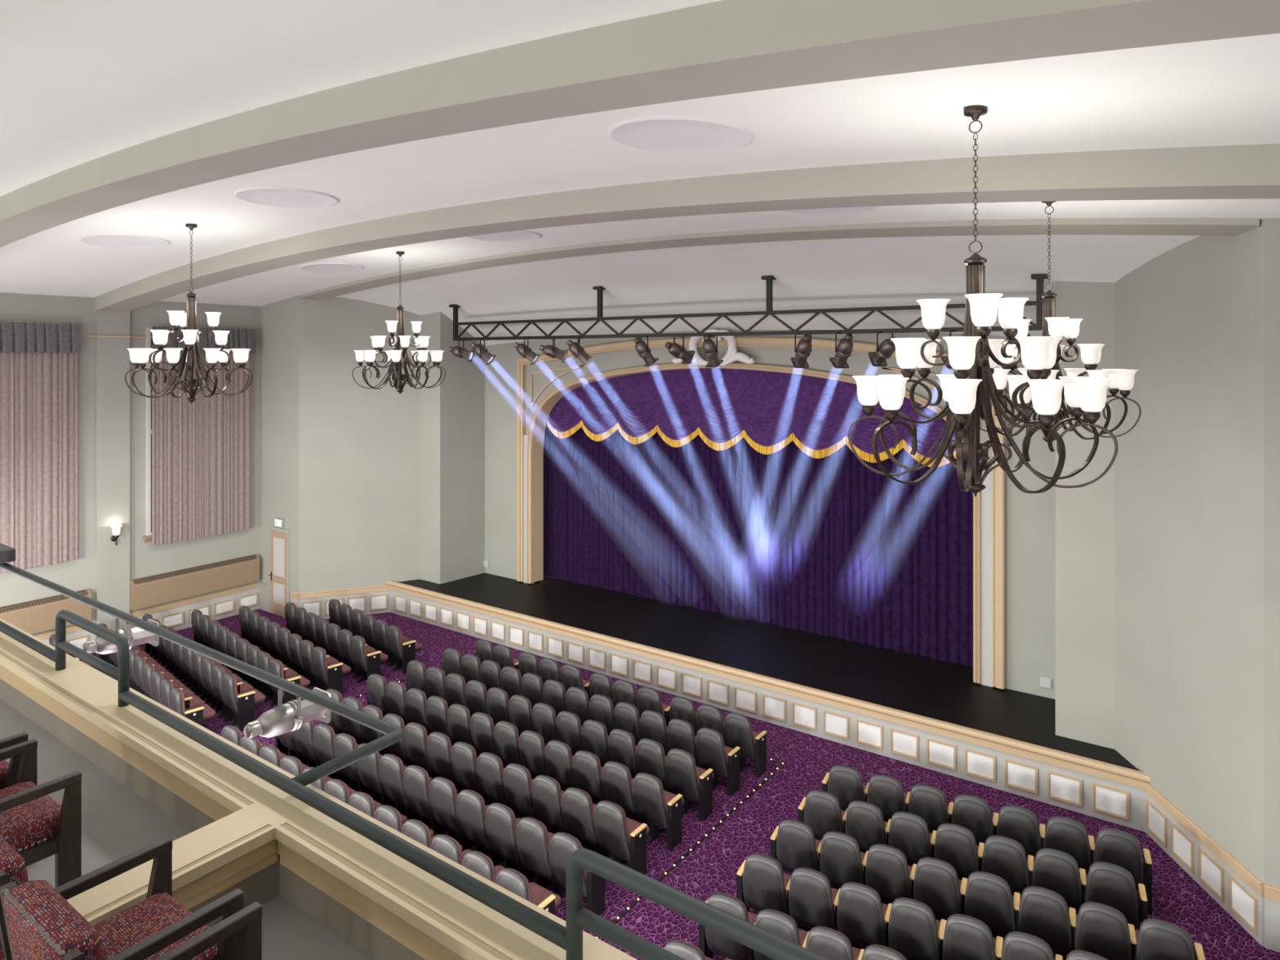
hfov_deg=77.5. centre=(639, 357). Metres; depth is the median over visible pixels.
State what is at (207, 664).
seat
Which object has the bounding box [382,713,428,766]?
seat
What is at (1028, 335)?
spotlight
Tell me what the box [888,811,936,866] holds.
seat
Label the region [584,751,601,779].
cushion
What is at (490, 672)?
seat
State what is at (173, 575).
grille
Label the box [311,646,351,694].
seat
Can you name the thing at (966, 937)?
seat
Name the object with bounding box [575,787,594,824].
cushion
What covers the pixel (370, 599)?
trim
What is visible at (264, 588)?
trim
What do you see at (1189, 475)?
wall
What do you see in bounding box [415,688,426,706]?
cushion
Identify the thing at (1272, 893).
trim
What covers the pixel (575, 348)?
spotlight
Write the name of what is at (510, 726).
cushion
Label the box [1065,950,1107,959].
seat
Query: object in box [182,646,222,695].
seat
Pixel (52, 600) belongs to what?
grille
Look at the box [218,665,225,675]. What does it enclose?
cushion
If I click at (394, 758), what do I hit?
cushion
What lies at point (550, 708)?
cushion
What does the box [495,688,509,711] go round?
cushion
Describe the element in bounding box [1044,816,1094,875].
seat
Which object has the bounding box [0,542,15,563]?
equipment box
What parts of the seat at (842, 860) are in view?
seat, armrest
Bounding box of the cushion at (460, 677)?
[453,674,466,695]
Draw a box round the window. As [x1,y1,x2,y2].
[142,327,152,542]
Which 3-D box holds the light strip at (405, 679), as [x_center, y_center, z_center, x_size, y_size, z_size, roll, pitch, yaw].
[-6.207,6.588,14.652,0.035,0.023,4.964,0,0,40]
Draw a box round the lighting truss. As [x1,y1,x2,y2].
[448,273,1048,340]
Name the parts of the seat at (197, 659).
leg, seat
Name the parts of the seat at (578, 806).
leg, seat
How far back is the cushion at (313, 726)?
12.51 m
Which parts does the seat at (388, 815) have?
seat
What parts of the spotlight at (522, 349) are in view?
gel frame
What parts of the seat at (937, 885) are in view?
armrest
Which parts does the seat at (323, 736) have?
leg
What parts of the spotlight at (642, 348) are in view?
gel frame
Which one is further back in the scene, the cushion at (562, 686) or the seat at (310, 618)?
the seat at (310, 618)
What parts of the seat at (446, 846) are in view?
seat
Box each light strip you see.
[354,679,406,697]
[595,759,783,938]
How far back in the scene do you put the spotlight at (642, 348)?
16.58 m
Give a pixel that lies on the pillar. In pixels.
(112, 354)
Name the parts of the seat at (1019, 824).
armrest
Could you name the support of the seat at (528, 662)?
on the floor at (713, 867)
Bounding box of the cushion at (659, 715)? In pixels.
[651,711,666,735]
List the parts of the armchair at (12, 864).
post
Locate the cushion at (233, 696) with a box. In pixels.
[230,673,238,702]
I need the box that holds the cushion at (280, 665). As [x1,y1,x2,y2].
[277,659,284,679]
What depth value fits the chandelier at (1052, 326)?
8.70 m
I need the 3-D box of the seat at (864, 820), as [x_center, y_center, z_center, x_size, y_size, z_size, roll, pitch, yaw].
[3.001,6.135,10.376,0.558,0.930,0.610,0,0,27]
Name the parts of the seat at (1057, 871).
armrest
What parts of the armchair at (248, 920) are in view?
leg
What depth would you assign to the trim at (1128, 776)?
13.78 m
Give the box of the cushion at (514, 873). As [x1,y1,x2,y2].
[507,867,532,902]
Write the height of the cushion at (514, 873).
0.689 m
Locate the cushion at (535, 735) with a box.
[531,730,545,758]
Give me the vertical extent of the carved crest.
0.816 m
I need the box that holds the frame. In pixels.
[516,337,1005,688]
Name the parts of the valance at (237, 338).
rod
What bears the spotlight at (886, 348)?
hanging from the lighting truss
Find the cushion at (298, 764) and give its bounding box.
[290,755,302,773]
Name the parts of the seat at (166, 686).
armrest, seat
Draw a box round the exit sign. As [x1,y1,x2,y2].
[275,517,284,528]
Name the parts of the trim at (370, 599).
panel, panel, chair rail, panel, panel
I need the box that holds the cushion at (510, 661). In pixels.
[506,645,514,667]
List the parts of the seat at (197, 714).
panel, armrest, seat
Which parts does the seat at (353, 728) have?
leg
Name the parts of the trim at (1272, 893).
chair rail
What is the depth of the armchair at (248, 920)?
2.92 m
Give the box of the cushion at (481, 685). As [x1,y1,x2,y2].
[477,680,487,699]
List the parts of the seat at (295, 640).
leg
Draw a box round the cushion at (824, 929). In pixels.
[815,926,853,955]
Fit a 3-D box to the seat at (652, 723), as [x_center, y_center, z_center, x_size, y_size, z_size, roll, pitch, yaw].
[0.372,6.135,12.971,0.558,0.930,0.610,0,0,35]
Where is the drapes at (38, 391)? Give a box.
[0,352,77,573]
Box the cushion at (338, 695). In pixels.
[332,688,342,702]
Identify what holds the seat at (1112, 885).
on the floor at (713, 867)
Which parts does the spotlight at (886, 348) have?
gel frame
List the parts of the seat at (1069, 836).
armrest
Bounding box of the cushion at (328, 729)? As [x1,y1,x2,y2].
[324,724,335,741]
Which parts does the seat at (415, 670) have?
panel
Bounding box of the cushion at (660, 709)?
[647,689,663,715]
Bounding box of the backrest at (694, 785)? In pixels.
[679,748,699,791]
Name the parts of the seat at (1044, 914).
armrest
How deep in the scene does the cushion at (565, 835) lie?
9.43 m
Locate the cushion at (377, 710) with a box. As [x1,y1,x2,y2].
[373,705,382,719]
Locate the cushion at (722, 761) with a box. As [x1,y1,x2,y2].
[710,728,727,765]
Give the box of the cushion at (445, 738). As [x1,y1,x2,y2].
[439,732,452,755]
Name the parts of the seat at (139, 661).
seat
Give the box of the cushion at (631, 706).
[628,702,639,726]
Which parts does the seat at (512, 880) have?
seat, armrest, panel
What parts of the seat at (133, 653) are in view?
seat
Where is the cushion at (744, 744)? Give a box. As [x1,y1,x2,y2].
[736,714,755,749]
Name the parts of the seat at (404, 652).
leg, panel, armrest, seat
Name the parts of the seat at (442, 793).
leg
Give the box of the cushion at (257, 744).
[253,736,261,752]
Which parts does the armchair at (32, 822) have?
armrest, leg, seat, rail, armrest, leg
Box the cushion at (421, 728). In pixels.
[414,722,427,744]
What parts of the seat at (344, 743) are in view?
leg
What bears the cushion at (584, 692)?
on the seat at (577, 700)
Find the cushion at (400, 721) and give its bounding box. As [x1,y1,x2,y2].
[392,713,404,729]
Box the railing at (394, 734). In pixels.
[0,562,404,786]
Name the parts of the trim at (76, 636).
chair rail, panel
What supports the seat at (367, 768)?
on the floor at (713, 867)
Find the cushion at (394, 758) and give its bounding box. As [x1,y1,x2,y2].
[391,754,404,778]
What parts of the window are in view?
sill, pane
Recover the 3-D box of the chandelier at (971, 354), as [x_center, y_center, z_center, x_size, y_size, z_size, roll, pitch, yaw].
[2.328,-0.390,5.599,1.683,2.735,1.709,0,0,19]
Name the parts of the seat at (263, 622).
leg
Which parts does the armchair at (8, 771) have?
seat, leg, armrest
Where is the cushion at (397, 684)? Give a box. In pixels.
[393,680,406,703]
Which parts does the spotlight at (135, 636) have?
gel frame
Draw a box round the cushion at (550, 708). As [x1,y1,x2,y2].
[546,703,556,724]
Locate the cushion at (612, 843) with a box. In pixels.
[608,800,630,848]
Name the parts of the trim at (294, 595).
chair rail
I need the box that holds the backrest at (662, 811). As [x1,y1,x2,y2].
[646,773,666,816]
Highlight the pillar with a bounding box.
[94,310,129,638]
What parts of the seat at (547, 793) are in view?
leg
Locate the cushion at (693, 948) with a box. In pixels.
[674,939,706,959]
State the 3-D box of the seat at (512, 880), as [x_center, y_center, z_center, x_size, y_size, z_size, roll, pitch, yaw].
[-1.219,6.135,8.969,0.610,0.930,0.610,0,0,35]
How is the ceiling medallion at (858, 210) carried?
attached to the ceiling
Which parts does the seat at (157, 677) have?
seat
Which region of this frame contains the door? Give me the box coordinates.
[267,525,290,617]
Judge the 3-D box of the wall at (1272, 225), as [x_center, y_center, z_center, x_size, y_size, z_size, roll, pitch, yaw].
[7.871,2.494,8.443,2.010,8.211,0.200,0,0,35]
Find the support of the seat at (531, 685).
on the floor at (713, 867)
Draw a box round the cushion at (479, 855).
[473,850,496,883]
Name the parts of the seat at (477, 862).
seat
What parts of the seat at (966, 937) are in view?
seat, armrest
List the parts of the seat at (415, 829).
seat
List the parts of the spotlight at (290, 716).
gel frame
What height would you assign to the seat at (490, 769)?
0.930 m
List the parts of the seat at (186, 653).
leg, seat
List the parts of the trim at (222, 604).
panel, panel, panel, panel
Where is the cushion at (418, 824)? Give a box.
[414,819,431,848]
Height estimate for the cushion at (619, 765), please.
0.689 m
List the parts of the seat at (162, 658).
leg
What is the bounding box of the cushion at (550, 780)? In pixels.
[542,774,562,809]
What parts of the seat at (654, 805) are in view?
leg, seat, panel, armrest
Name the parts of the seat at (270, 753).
seat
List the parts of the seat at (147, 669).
seat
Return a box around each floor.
[0,698,372,959]
[91,608,1279,959]
[398,573,1138,770]
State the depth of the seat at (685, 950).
7.68 m
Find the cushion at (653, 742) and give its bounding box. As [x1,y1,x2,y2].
[648,738,666,768]
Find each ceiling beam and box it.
[0,0,1279,247]
[93,143,1279,311]
[299,217,1259,300]
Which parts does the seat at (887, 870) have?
seat, armrest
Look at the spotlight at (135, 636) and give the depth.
6.93 m
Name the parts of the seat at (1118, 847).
panel, armrest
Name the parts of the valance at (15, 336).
rod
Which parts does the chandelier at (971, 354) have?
lamp shade, lamp shade, lamp shade, arm, lamp shade, arm, arm, lamp shade, arm, arm, lamp shade, arm, lamp shade, arm, lamp shade, lamp shade, arm, arm, chain, arm, lamp shade, arm, lamp shade, arm, arm, arm, lamp shade, lamp shade, arm, arm, lamp shade, arm, lamp shade, arm, lamp shade, lamp shade, lamp shade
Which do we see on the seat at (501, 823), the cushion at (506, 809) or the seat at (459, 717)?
the cushion at (506, 809)
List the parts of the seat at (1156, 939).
seat, panel, armrest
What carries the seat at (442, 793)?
on the floor at (713, 867)
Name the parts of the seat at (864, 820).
seat, armrest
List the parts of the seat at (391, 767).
leg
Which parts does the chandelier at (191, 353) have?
lamp shade, lamp shade, arm, lamp shade, lamp shade, arm, arm, lamp shade, arm, arm, lamp shade, lamp shade, arm, arm, lamp shade, lamp shade, arm, chain, arm, arm, lamp shade, arm, arm, lamp shade, lamp shade, arm, lamp shade, arm, lamp shade, lamp shade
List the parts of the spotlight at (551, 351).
gel frame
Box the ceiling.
[0,0,1279,346]
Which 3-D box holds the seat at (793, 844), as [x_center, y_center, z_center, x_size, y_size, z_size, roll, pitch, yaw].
[2.001,6.135,9.981,0.651,0.930,0.610,0,0,27]
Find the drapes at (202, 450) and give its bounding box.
[151,344,252,546]
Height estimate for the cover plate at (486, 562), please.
0.175 m
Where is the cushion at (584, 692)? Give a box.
[578,687,589,709]
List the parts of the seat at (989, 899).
armrest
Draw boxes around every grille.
[0,589,88,613]
[133,554,257,584]
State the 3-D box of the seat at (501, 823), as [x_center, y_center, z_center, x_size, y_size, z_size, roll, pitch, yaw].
[-1.601,6.135,10.288,0.558,0.930,0.610,0,0,35]
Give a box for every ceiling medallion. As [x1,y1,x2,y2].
[80,233,169,248]
[234,186,338,208]
[300,262,364,273]
[468,230,541,241]
[608,115,752,153]
[782,206,875,215]
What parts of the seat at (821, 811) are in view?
panel, armrest, seat, armrest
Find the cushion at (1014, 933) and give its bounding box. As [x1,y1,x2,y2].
[1012,931,1047,943]
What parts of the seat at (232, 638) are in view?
leg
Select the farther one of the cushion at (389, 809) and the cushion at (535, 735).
the cushion at (535, 735)
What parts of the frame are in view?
corner moulding, corner moulding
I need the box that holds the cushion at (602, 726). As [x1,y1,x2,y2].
[592,720,608,746]
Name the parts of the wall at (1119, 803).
panel, panel, panel, panel, panel, panel, panel, panel, panel, panel, panel, panel, panel, panel, panel, panel, panel, panel, panel, panel, panel, panel, panel, panel, panel, panel, panel, panel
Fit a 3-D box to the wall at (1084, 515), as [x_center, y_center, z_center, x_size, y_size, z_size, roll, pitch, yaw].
[7.147,2.150,12.720,1.040,7.500,1.480,0,0,35]
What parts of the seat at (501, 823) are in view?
seat, leg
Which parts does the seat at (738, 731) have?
leg, seat, panel, armrest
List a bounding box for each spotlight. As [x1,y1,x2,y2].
[81,617,159,654]
[244,687,331,738]
[448,339,474,361]
[471,338,496,364]
[513,337,540,364]
[538,337,568,362]
[566,337,592,365]
[633,335,658,366]
[664,335,694,364]
[702,334,723,367]
[790,333,812,368]
[829,332,853,368]
[867,331,895,366]
[940,329,963,368]
[1000,333,1030,368]
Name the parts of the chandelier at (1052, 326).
lamp shade, lamp shade, arm, arm, arm, lamp shade, arm, lamp shade, arm, lamp shade, arm, arm, arm, chain, lamp shade, arm, lamp shade, lamp shade, arm, arm, arm, lamp shade, lamp shade, arm, lamp shade, arm, arm, lamp shade, lamp shade, lamp shade, lamp shade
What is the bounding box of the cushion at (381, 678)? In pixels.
[377,674,386,691]
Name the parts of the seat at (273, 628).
leg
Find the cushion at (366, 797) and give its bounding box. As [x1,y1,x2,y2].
[360,791,375,816]
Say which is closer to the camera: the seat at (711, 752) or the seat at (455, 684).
the seat at (711, 752)
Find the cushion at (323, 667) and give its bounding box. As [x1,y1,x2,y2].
[319,646,328,671]
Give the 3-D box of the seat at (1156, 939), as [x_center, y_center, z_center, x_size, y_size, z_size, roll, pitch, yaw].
[5.425,6.135,8.204,0.610,0.930,0.610,0,0,27]
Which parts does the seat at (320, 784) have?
seat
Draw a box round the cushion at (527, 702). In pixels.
[521,695,532,714]
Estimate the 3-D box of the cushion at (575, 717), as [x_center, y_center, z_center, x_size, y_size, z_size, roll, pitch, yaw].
[-1.082,6.029,12.826,0.497,0.689,0.180,0,0,35]
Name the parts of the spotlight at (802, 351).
gel frame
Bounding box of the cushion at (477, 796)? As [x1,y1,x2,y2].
[467,789,485,822]
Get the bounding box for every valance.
[0,321,82,352]
[148,325,256,353]
[546,368,962,466]
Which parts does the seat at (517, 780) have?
leg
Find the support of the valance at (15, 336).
attached to the window
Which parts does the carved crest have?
crown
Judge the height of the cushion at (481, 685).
0.689 m
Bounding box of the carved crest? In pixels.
[672,328,755,366]
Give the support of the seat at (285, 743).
on the floor at (713, 867)
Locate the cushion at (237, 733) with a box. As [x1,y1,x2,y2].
[231,725,242,740]
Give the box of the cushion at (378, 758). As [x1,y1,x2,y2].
[376,751,380,764]
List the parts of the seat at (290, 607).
panel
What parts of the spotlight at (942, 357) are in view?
gel frame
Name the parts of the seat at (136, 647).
seat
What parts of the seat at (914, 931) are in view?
seat, armrest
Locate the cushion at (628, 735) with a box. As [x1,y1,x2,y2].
[623,729,636,757]
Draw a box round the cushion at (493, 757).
[489,752,503,782]
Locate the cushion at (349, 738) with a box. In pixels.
[346,733,356,748]
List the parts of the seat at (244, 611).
panel, leg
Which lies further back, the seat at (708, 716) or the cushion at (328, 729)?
the seat at (708, 716)
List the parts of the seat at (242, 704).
leg, panel, armrest, seat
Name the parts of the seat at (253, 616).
leg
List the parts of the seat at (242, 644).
leg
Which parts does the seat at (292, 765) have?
seat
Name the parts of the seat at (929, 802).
armrest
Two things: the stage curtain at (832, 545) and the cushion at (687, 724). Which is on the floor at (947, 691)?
the stage curtain at (832, 545)
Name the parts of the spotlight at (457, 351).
gel frame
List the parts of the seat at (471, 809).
leg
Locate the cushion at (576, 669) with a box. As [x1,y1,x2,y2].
[573,665,584,689]
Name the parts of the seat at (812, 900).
seat, armrest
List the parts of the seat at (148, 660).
seat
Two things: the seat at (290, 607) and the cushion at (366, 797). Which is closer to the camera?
the cushion at (366, 797)
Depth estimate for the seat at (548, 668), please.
14.96 m
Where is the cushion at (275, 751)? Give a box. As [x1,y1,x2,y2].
[270,745,281,764]
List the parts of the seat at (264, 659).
leg, seat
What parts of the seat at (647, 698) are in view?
seat, panel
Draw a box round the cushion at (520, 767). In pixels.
[515,763,532,795]
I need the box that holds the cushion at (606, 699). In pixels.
[602,694,613,715]
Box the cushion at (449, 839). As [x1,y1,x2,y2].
[441,834,462,865]
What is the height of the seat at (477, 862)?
0.930 m
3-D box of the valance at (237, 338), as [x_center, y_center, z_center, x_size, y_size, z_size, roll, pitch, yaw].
[-10.684,-0.420,19.649,0.100,0.640,2.570,0,0,35]
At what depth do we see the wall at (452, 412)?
20.88 m
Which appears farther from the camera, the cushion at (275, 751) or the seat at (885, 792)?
the cushion at (275, 751)
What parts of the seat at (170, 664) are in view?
leg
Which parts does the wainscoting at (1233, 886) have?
panel, panel, chair rail, panel, panel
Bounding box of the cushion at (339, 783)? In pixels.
[334,778,350,804]
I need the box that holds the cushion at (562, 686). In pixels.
[559,681,565,700]
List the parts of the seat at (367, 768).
leg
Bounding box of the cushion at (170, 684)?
[167,679,173,688]
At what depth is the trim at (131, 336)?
18.63 m
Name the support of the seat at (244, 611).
on the floor at (713, 867)
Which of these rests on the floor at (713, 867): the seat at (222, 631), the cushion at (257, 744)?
the seat at (222, 631)
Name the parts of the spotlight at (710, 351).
gel frame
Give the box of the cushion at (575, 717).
[566,711,582,736]
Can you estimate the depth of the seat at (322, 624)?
17.27 m
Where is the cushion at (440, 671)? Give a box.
[433,667,445,688]
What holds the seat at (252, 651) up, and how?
on the floor at (713, 867)
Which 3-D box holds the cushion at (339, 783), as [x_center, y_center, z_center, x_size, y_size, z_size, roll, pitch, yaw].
[-4.000,6.029,10.758,0.497,0.689,0.180,0,0,35]
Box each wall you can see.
[0,292,259,635]
[0,678,425,959]
[188,853,279,927]
[259,295,298,592]
[298,294,420,593]
[389,589,1145,831]
[420,311,484,584]
[484,329,1055,699]
[1055,280,1114,749]
[1114,217,1264,883]
[1264,217,1279,888]
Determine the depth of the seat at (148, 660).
16.03 m
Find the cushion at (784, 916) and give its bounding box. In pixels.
[763,909,800,946]
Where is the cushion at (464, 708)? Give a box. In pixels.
[460,704,471,724]
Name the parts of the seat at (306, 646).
leg, seat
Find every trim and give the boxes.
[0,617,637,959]
[33,620,96,653]
[80,334,96,337]
[97,335,130,337]
[129,581,260,631]
[130,336,261,340]
[258,582,268,612]
[289,591,298,607]
[298,584,390,618]
[386,580,1150,789]
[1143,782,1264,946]
[1264,883,1279,952]
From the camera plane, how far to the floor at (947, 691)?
15.63 m
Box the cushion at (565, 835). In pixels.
[560,831,586,883]
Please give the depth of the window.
18.74 m
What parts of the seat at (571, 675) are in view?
seat, panel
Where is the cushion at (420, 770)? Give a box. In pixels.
[413,764,430,792]
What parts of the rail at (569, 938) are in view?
rail, rail, rail, rail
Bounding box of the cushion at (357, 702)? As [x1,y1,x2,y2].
[352,697,362,711]
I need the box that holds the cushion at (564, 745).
[558,740,573,765]
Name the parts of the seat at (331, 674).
leg, panel, armrest, seat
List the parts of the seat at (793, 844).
panel, armrest, seat, armrest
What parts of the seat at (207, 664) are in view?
leg, seat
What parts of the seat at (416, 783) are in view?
leg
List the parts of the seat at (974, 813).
armrest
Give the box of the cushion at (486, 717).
[482,712,494,734]
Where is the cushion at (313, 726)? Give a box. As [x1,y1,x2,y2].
[311,720,315,733]
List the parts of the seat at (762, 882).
armrest, panel, seat, armrest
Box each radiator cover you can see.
[0,588,91,634]
[129,554,259,609]
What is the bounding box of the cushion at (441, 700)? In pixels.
[438,696,448,713]
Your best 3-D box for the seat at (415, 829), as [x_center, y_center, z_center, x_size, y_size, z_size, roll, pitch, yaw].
[-2.568,6.135,9.926,0.558,0.930,0.610,0,0,35]
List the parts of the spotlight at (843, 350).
gel frame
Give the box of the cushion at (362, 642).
[360,635,366,659]
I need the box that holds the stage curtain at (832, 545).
[542,422,973,667]
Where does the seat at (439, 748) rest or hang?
on the floor at (713, 867)
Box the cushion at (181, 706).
[177,688,186,716]
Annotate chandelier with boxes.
[124,223,253,404]
[351,251,445,394]
[848,105,1118,496]
[980,200,1141,442]
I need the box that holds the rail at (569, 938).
[0,609,830,959]
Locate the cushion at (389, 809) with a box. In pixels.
[385,804,402,832]
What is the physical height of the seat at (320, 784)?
0.930 m
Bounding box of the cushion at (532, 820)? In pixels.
[529,817,549,855]
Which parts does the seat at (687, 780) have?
leg, seat, panel, armrest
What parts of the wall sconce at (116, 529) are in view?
lamp shade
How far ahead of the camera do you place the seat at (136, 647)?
16.66 m
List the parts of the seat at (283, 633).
leg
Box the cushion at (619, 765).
[615,761,632,794]
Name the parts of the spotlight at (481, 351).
gel frame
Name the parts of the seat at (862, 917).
seat, armrest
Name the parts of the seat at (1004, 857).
armrest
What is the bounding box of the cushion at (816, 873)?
[800,866,835,913]
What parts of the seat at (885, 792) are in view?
armrest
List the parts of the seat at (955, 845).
armrest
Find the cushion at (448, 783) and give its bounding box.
[441,777,457,805]
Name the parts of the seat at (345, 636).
leg, seat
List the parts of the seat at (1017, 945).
armrest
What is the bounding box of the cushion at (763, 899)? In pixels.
[760,853,787,902]
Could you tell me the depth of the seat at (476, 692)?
13.92 m
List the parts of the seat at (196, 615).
panel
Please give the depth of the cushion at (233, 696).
14.13 m
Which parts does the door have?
inset panel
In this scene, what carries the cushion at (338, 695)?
on the seat at (336, 723)
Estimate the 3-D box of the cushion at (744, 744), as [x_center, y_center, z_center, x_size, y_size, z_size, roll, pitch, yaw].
[1.619,6.029,12.774,0.497,0.689,0.180,0,0,35]
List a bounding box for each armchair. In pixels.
[0,732,28,789]
[0,738,81,888]
[0,835,28,959]
[0,836,244,959]
[154,902,262,959]
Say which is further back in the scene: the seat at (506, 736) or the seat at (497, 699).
the seat at (497, 699)
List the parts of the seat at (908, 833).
armrest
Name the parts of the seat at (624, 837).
leg, seat, panel, armrest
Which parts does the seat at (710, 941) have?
panel, seat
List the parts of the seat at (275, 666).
panel, armrest, seat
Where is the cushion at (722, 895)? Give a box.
[720,893,749,922]
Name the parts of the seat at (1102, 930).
armrest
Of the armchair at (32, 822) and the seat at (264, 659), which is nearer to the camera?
the armchair at (32, 822)
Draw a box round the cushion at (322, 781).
[313,767,325,787]
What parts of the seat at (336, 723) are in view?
panel, leg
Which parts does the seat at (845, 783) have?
panel, armrest, armrest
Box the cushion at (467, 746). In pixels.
[463,742,477,768]
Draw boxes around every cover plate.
[484,560,488,567]
[1040,676,1052,688]
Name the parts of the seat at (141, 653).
seat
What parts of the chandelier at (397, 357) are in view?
lamp shade, lamp shade, lamp shade, arm, arm, lamp shade, arm, arm, arm, lamp shade, lamp shade, arm, lamp shade, arm, lamp shade, arm, chain, arm, lamp shade, arm, arm, arm, lamp shade, arm, arm, lamp shade, lamp shade, lamp shade, lamp shade, arm, arm, lamp shade, lamp shade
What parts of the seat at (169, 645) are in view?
leg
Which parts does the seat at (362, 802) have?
seat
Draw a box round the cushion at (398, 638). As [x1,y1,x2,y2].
[395,626,402,649]
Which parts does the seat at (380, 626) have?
leg, seat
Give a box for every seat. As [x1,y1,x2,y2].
[48,634,76,657]
[54,644,93,666]
[97,623,113,665]
[106,629,142,678]
[111,650,150,680]
[128,648,166,694]
[129,657,158,690]
[133,655,175,698]
[141,662,184,701]
[142,613,177,659]
[150,671,195,704]
[152,619,182,666]
[159,625,175,672]
[159,679,204,709]
[164,631,183,679]
[168,688,215,726]
[173,642,208,687]
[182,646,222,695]
[191,609,222,647]
[191,651,232,703]
[199,614,231,649]
[200,657,243,711]
[208,620,241,666]
[210,665,253,721]
[217,626,252,673]
[221,724,266,747]
[222,673,265,731]
[226,631,262,680]
[235,638,274,688]
[238,605,257,645]
[239,735,287,758]
[246,644,286,695]
[248,610,280,652]
[257,616,277,659]
[257,651,297,705]
[258,745,309,770]
[266,622,302,666]
[268,658,310,704]
[275,724,315,764]
[277,627,298,674]
[279,755,331,782]
[284,602,304,639]
[288,633,311,680]
[293,720,337,767]
[294,607,315,645]
[299,640,338,688]
[302,767,356,795]
[304,612,325,650]
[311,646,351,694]
[312,723,359,785]
[315,617,337,659]
[323,688,363,739]
[324,778,381,809]
[326,623,349,666]
[328,599,342,630]
[333,733,382,795]
[338,604,355,636]
[338,629,375,678]
[341,696,383,744]
[348,791,406,823]
[350,608,372,646]
[351,635,388,684]
[355,742,407,807]
[361,613,384,653]
[361,704,405,755]
[366,673,390,716]
[373,619,408,666]
[373,804,434,837]
[378,753,431,820]
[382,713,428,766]
[385,680,409,725]
[386,625,422,674]
[401,819,462,851]
[403,764,457,835]
[404,722,452,779]
[405,688,431,735]
[406,660,428,699]
[425,666,448,709]
[426,695,454,746]
[426,731,467,794]
[428,777,475,850]
[431,834,471,865]
[442,648,462,676]
[444,673,471,716]
[447,703,479,758]
[450,742,493,805]
[456,789,504,866]
[461,653,480,684]
[462,850,505,883]
[465,680,495,726]
[470,711,507,768]
[474,639,493,664]
[476,751,520,817]
[480,659,501,692]
[485,802,536,879]
[486,687,519,736]
[493,644,518,671]
[493,720,534,778]
[495,867,560,915]
[500,666,521,700]
[503,763,550,829]
[508,694,533,734]
[516,817,565,896]
[518,652,539,678]
[518,730,561,789]
[520,672,543,708]
[531,702,557,745]
[532,774,579,840]
[538,657,560,686]
[542,679,566,718]
[545,739,575,791]
[549,831,604,915]
[555,711,582,755]
[560,664,590,701]
[561,786,611,857]
[565,686,590,726]
[572,750,604,804]
[581,720,609,767]
[589,672,614,710]
[589,693,614,736]
[594,800,649,875]
[601,760,648,825]
[608,728,638,777]
[612,679,637,709]
[613,702,640,746]
[632,772,684,850]
[635,737,676,795]
[636,686,670,727]
[640,710,668,755]
[663,939,714,959]
[666,718,699,767]
[666,748,714,821]
[669,696,697,736]
[695,727,740,795]
[696,704,725,746]
[698,893,757,959]
[724,712,766,777]
[736,853,797,924]
[753,909,808,959]
[770,819,822,873]
[788,866,840,931]
[798,790,847,840]
[805,926,864,959]
[819,831,868,888]
[822,764,869,810]
[836,881,892,949]
[844,800,891,853]
[861,944,906,959]
[865,844,916,904]
[866,773,910,822]
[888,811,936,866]
[888,897,946,959]
[908,783,953,833]
[913,857,967,920]
[933,822,984,880]
[942,914,1003,959]
[951,794,999,846]
[964,871,1020,937]
[981,835,1034,897]
[996,804,1045,862]
[1000,931,1062,959]
[1017,885,1076,956]
[1031,848,1086,912]
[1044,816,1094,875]
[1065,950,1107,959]
[1074,902,1136,959]
[1084,861,1147,929]
[1093,827,1151,915]
[1134,918,1205,959]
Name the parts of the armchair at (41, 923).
leg, backrest, leg, armrest, seat, leg, armrest, leg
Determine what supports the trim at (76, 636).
attached to the wall at (146, 559)
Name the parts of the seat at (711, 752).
leg, seat, panel, armrest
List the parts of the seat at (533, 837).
seat, leg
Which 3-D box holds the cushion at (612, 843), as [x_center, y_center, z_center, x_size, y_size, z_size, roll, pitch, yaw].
[-0.319,6.029,10.231,0.497,0.689,0.180,0,0,35]
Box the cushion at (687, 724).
[679,720,695,745]
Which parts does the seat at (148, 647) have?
panel, leg, seat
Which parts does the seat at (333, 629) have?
leg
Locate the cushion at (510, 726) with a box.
[506,721,519,744]
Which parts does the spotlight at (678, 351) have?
gel frame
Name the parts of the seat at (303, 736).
leg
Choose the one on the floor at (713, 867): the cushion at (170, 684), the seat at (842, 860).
the seat at (842, 860)
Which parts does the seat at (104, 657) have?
panel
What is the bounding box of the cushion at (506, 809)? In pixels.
[498,803,516,839]
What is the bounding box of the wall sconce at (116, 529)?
[110,524,122,545]
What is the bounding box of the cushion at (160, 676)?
[157,671,164,680]
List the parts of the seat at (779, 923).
seat, armrest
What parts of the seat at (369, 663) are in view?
leg, panel, armrest, seat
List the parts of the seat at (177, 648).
leg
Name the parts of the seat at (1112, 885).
armrest, panel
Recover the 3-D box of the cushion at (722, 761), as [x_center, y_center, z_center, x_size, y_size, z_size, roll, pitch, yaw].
[1.127,6.029,12.252,0.497,0.689,0.180,0,0,35]
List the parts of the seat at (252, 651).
leg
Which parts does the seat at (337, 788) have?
seat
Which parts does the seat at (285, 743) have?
panel, leg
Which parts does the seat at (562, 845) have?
panel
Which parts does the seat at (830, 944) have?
seat, armrest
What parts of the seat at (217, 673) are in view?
leg, seat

